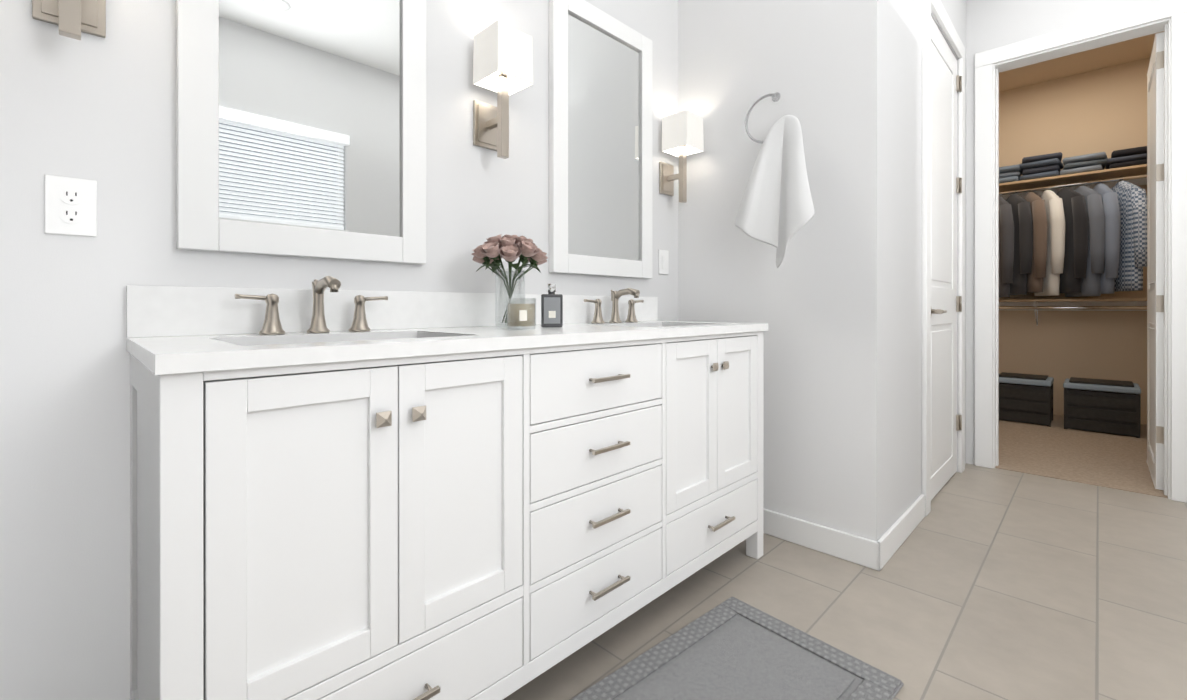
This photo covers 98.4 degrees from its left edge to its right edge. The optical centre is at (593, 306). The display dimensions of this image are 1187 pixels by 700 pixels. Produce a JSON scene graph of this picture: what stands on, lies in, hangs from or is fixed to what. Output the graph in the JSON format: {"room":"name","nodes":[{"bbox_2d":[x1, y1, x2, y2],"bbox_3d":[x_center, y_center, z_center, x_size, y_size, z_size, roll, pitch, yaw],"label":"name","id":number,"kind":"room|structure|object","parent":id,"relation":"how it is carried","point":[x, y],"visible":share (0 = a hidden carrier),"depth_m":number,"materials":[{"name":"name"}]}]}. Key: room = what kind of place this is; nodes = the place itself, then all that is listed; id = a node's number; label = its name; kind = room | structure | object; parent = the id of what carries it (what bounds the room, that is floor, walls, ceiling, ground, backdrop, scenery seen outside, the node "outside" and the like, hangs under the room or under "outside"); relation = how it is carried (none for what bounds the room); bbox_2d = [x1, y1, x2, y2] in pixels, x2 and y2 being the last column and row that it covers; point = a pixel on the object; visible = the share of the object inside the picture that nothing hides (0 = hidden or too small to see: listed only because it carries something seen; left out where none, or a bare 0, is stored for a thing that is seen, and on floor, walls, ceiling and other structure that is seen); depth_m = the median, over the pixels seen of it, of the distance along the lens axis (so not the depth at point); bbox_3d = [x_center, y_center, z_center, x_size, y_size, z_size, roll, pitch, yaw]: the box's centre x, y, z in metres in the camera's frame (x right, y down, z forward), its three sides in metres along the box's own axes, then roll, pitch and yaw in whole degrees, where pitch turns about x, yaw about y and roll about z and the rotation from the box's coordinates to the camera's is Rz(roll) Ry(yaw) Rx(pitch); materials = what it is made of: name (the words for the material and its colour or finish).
{"room":"bathroom","nodes":[
{"label":"bathroom","id":0,"kind":"room"},
{"bbox_2d":[0,0,677,699],"bbox_3d":[-0.421,-0.542,1.783,0.120,3.050,2.520,0,0,45],"label":"wall","id":1,"kind":"structure","parent":0,"point":[96,108],"depth_m":1.09,"materials":[{"name":"white paint"}]},
{"bbox_2d":[32,0,105,39],"bbox_3d":[-1.006,-0.715,0.983,0.169,0.397,0.140,0,0,45],"label":"sconce","id":2,"kind":"object","parent":1,"relation":"attached to","point":[73,19],"visible":1,"depth_m":1.01,"materials":[{"name":"silver metal"}]},
{"bbox_2d":[44,174,96,236],"bbox_3d":[-1.062,-0.205,1.042,0.008,0.117,0.075,0,0,45],"label":"electrical outlet plate","id":3,"kind":"object","parent":1,"relation":"attached to","point":[70,206],"visible":1,"depth_m":1.04,"materials":[{"name":"white plastic"}]},
{"bbox_2d":[176,0,425,263],"bbox_3d":[-0.729,-0.679,1.364,0.028,1.095,0.594,0,0,45],"label":"mirror","id":4,"kind":"object","parent":1,"relation":"attached to","point":[300,128],"visible":1,"depth_m":1.33,"materials":[{"name":"white mirror"}]},
{"bbox_2d":[473,20,532,158],"bbox_3d":[-0.307,-0.690,1.692,0.169,0.397,0.140,0,0,45],"label":"sconce","id":5,"kind":"object","parent":1,"relation":"attached to","point":[503,62],"visible":1,"depth_m":1.67,"materials":[{"name":"white glass"}]},
{"bbox_2d":[549,0,651,277],"bbox_3d":[0.051,-0.679,2.155,0.028,1.095,0.602,0,0,45],"label":"mirror","id":6,"kind":"object","parent":1,"relation":"attached to","point":[600,142],"visible":1,"depth_m":2.12,"materials":[{"name":"white mirror"}]},
{"bbox_2d":[659,249,668,274],"bbox_3d":[0.339,-0.216,2.460,0.010,0.117,0.075,0,0,45],"label":"switch plate","id":7,"kind":"object","parent":1,"relation":"attached to","point":[663,261],"visible":1,"depth_m":2.46,"materials":[{"name":"white plastic"}]},
{"bbox_2d":[659,110,703,202],"bbox_3d":[0.409,-0.691,2.418,0.169,0.397,0.140,0,0,45],"label":"sconce","id":8,"kind":"object","parent":1,"relation":"attached to","point":[682,135],"visible":1,"depth_m":2.39,"materials":[{"name":"white glass"}]},
{"bbox_2d":[126,285,657,336],"bbox_3d":[-0.352,0.009,1.751,0.021,0.112,1.842,0,0,45],"label":"backsplash","id":9,"kind":"structure","parent":0,"relation":"attached to","point":[151,311],"depth_m":1.34,"materials":[{"name":"white stone"}]},
{"bbox_2d":[678,0,842,530],"bbox_3d":[0.742,-0.542,2.322,0.780,3.050,0.120,0,0,45],"label":"wall","id":10,"kind":"structure","parent":0,"point":[737,59],"depth_m":2.19,"materials":[{"name":"white paint"}]},
{"bbox_2d":[735,92,814,267],"bbox_3d":[0.762,-0.539,2.133,0.338,0.755,0.117,0,0,45],"label":"towel","id":11,"kind":"object","parent":10,"relation":"attached to","point":[776,209],"visible":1,"depth_m":2.12,"materials":[{"name":"white fabric"}]},
{"bbox_2d":[503,414,1186,699],"bbox_3d":[2.147,1.031,2.166,3.240,0.104,6.670,0,0,45],"label":"floor","id":12,"kind":"structure","parent":0,"point":[984,583],"depth_m":1.77,"materials":[{"name":"tile"}]},
{"bbox_2d":[126,325,767,699],"bbox_3d":[-0.153,0.538,1.555,0.580,0.888,1.830,0,0,45],"label":"bathroom vanity","id":13,"kind":"object","parent":12,"relation":"on","point":[410,495],"depth_m":1.03,"materials":[{"name":"white wood"}]},
{"bbox_2d":[126,321,767,364],"bbox_3d":[-0.159,0.079,1.560,0.564,0.028,1.842,0,0,45],"label":"countertop","id":14,"kind":"structure","parent":13,"relation":"on","point":[177,348],"depth_m":1.14,"materials":[{"name":"white stone"}]},
{"bbox_2d":[234,276,387,334],"bbox_3d":[-0.664,-0.006,1.264,0.148,0.141,0.352,0,0,45],"label":"faucet","id":15,"kind":"object","parent":14,"relation":"on","point":[272,325],"visible":1,"depth_m":1.28,"materials":[{"name":"silver metal"}]},
{"bbox_2d":[246,333,425,344],"bbox_3d":[-0.541,0.166,1.143,0.357,0.169,0.508,0,0,45],"label":"sink","id":16,"kind":"object","parent":14,"relation":"in","point":[399,334],"depth_m":1.26,"materials":[{"name":"white ceramic"}]},
{"bbox_2d":[471,234,547,327],"bbox_3d":[-0.257,-0.079,1.580,0.238,0.287,0.233,0,0,45],"label":"vase","id":17,"kind":"object","parent":14,"relation":"on","point":[491,252],"visible":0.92,"depth_m":1.54,"materials":[{"name":"clear glass"}]},
{"bbox_2d":[506,298,535,329],"bbox_3d":[-0.207,0.020,1.467,0.084,0.090,0.084,0,0,45],"label":"candle jar","id":18,"kind":"object","parent":14,"relation":"on","point":[522,314],"visible":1,"depth_m":1.44,"materials":[{"name":"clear glass"}]},
{"bbox_2d":[541,283,562,326],"bbox_3d":[-0.134,-0.005,1.633,0.068,0.139,0.037,0,0,-10],"label":"perfume bottle","id":19,"kind":"object","parent":14,"relation":"on","point":[551,308],"visible":1,"depth_m":1.62,"materials":[{"name":"grey glass"}]},
{"bbox_2d":[584,288,643,322],"bbox_3d":[0.123,-0.006,2.062,0.148,0.141,0.352,0,0,45],"label":"faucet","id":20,"kind":"object","parent":14,"relation":"on","point":[615,317],"visible":0.98,"depth_m":2.08,"materials":[{"name":"silver metal"}]},
{"bbox_2d":[571,596,902,699],"bbox_3d":[0.288,0.975,1.224,0.920,0.015,0.520,0,0,-41],"label":"bath rug","id":21,"kind":"object","parent":12,"relation":"on","point":[732,648],"visible":0.98,"depth_m":1.37,"materials":[{"name":"grey fabric"}]},
{"bbox_2d":[999,372,1053,426],"bbox_3d":[3.710,0.783,4.423,0.383,0.386,0.348,0,0,45],"label":"crate","id":22,"kind":"object","parent":12,"relation":"on","point":[1025,398],"visible":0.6,"depth_m":4.30,"materials":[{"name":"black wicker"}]},
{"bbox_2d":[1063,377,1140,437],"bbox_3d":[4.043,0.783,4.081,0.428,0.386,0.368,0,0,45],"label":"storage basket","id":23,"kind":"object","parent":12,"relation":"on","point":[1104,406],"visible":1,"depth_m":3.96,"materials":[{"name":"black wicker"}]},
{"bbox_2d":[843,0,965,540],"bbox_3d":[1.424,-0.542,2.927,0.900,3.050,1.940,0,0,45],"label":"wall","id":24,"kind":"structure","parent":0,"point":[882,266],"depth_m":2.00,"materials":[{"name":"white paint"}]},
{"bbox_2d":[763,508,886,570],"bbox_3d":[0.741,0.930,2.226,0.915,0.105,0.019,0,0,45],"label":"baseboard","id":25,"kind":"structure","parent":24,"relation":"attached to","point":[872,554],"depth_m":2.03,"materials":[{"name":"white paint"}]},
{"bbox_2d":[883,494,924,561],"bbox_3d":[1.317,0.930,2.169,0.015,0.105,0.650,0,0,45],"label":"baseboard","id":26,"kind":"structure","parent":24,"relation":"attached to","point":[909,520],"depth_m":2.15,"materials":[{"name":"white paint"}]},
{"bbox_2d":[922,0,964,515],"bbox_3d":[1.892,-0.290,2.747,0.020,2.545,0.970,0,0,45],"label":"trim","id":27,"kind":"structure","parent":24,"relation":"attached to","point":[936,7],"depth_m":2.44,"materials":[{"name":"white paint"}]},
{"bbox_2d":[931,16,961,499],"bbox_3d":[1.892,-0.244,2.750,0.096,2.438,0.796,0,0,45],"label":"room door","id":28,"kind":"structure","parent":24,"relation":"in","point":[946,188],"depth_m":2.78,"materials":[{"name":"white paint"}]},
{"bbox_2d":[966,0,1164,464],"bbox_3d":[3.131,-0.542,2.522,2.340,3.050,0.120,0,0,45],"label":"wall","id":29,"kind":"structure","parent":0,"point":[991,24],"depth_m":3.14,"materials":[{"name":"white paint"}]},
{"bbox_2d":[974,0,1186,502],"bbox_3d":[2.733,-0.292,2.909,0.900,2.550,0.154,0,0,45],"label":"trim","id":30,"kind":"structure","parent":29,"relation":"attached to","point":[1168,18],"depth_m":2.78,"materials":[{"name":"white paint"}]},
{"bbox_2d":[1147,32,1163,489],"bbox_3d":[3.272,-0.244,2.976,0.047,2.438,0.714,0,0,45],"label":"closet door","id":31,"kind":"structure","parent":29,"relation":"in","point":[1155,267],"depth_m":2.76,"materials":[{"name":"white paint"}]},
{"bbox_2d":[999,57,1150,423],"bbox_3d":[2.682,-0.543,3.057,2.070,3.050,0.012,0,0,45],"label":"wall","id":32,"kind":"structure","parent":0,"point":[1098,111],"depth_m":2.93,"materials":[{"name":"beige paint"}]},
{"bbox_2d":[999,164,1146,325],"bbox_3d":[4.093,-0.473,4.494,2.098,1.290,0.379,0,0,45],"label":"shelf","id":33,"kind":"object","parent":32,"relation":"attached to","point":[1134,175],"visible":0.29,"depth_m":4.41,"materials":[{"name":"brown wood"}]},
{"bbox_2d":[999,164,1021,183],"bbox_3d":[3.801,-1.197,4.755,0.290,0.154,0.358,0,0,45],"label":"jeans","id":34,"kind":"object","parent":33,"relation":"on","point":[1012,173],"visible":0.33,"depth_m":4.60,"materials":[{"name":"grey fabric"}]},
{"bbox_2d":[1020,152,1063,180],"bbox_3d":[3.992,-1.223,4.564,0.290,0.207,0.356,0,0,45],"label":"jeans","id":35,"kind":"object","parent":33,"relation":"on","point":[1042,166],"visible":0.85,"depth_m":4.46,"materials":[{"name":"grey fabric"}]},
{"bbox_2d":[999,175,1146,296],"bbox_3d":[3.993,-0.576,4.410,1.072,0.976,0.529,0,0,45],"label":"hanging clothes","id":36,"kind":"object","parent":33,"relation":"hanging from","point":[1082,241],"visible":0.85,"depth_m":4.21,"materials":[{"name":"grey fabric"}]},
{"bbox_2d":[1060,152,1107,174],"bbox_3d":[4.188,-1.195,4.370,0.296,0.152,0.346,0,0,45],"label":"jeans","id":37,"kind":"object","parent":33,"relation":"on","point":[1086,163],"visible":0.85,"depth_m":4.26,"materials":[{"name":"grey fabric"}]},
{"bbox_2d":[1105,146,1146,168],"bbox_3d":[4.378,-1.195,4.179,0.280,0.150,0.329,0,0,45],"label":"jeans","id":38,"kind":"object","parent":33,"relation":"on","point":[1128,157],"visible":0.46,"depth_m":4.08,"materials":[{"name":"grey fabric"}]},
{"bbox_2d":[999,31,1163,91],"bbox_3d":[3.493,-2.118,3.884,2.300,0.100,2.330,0,0,45],"label":"ceiling","id":39,"kind":"structure","parent":0,"point":[1127,51],"depth_m":4.35,"materials":[{"name":"beige paint"}]}
]}

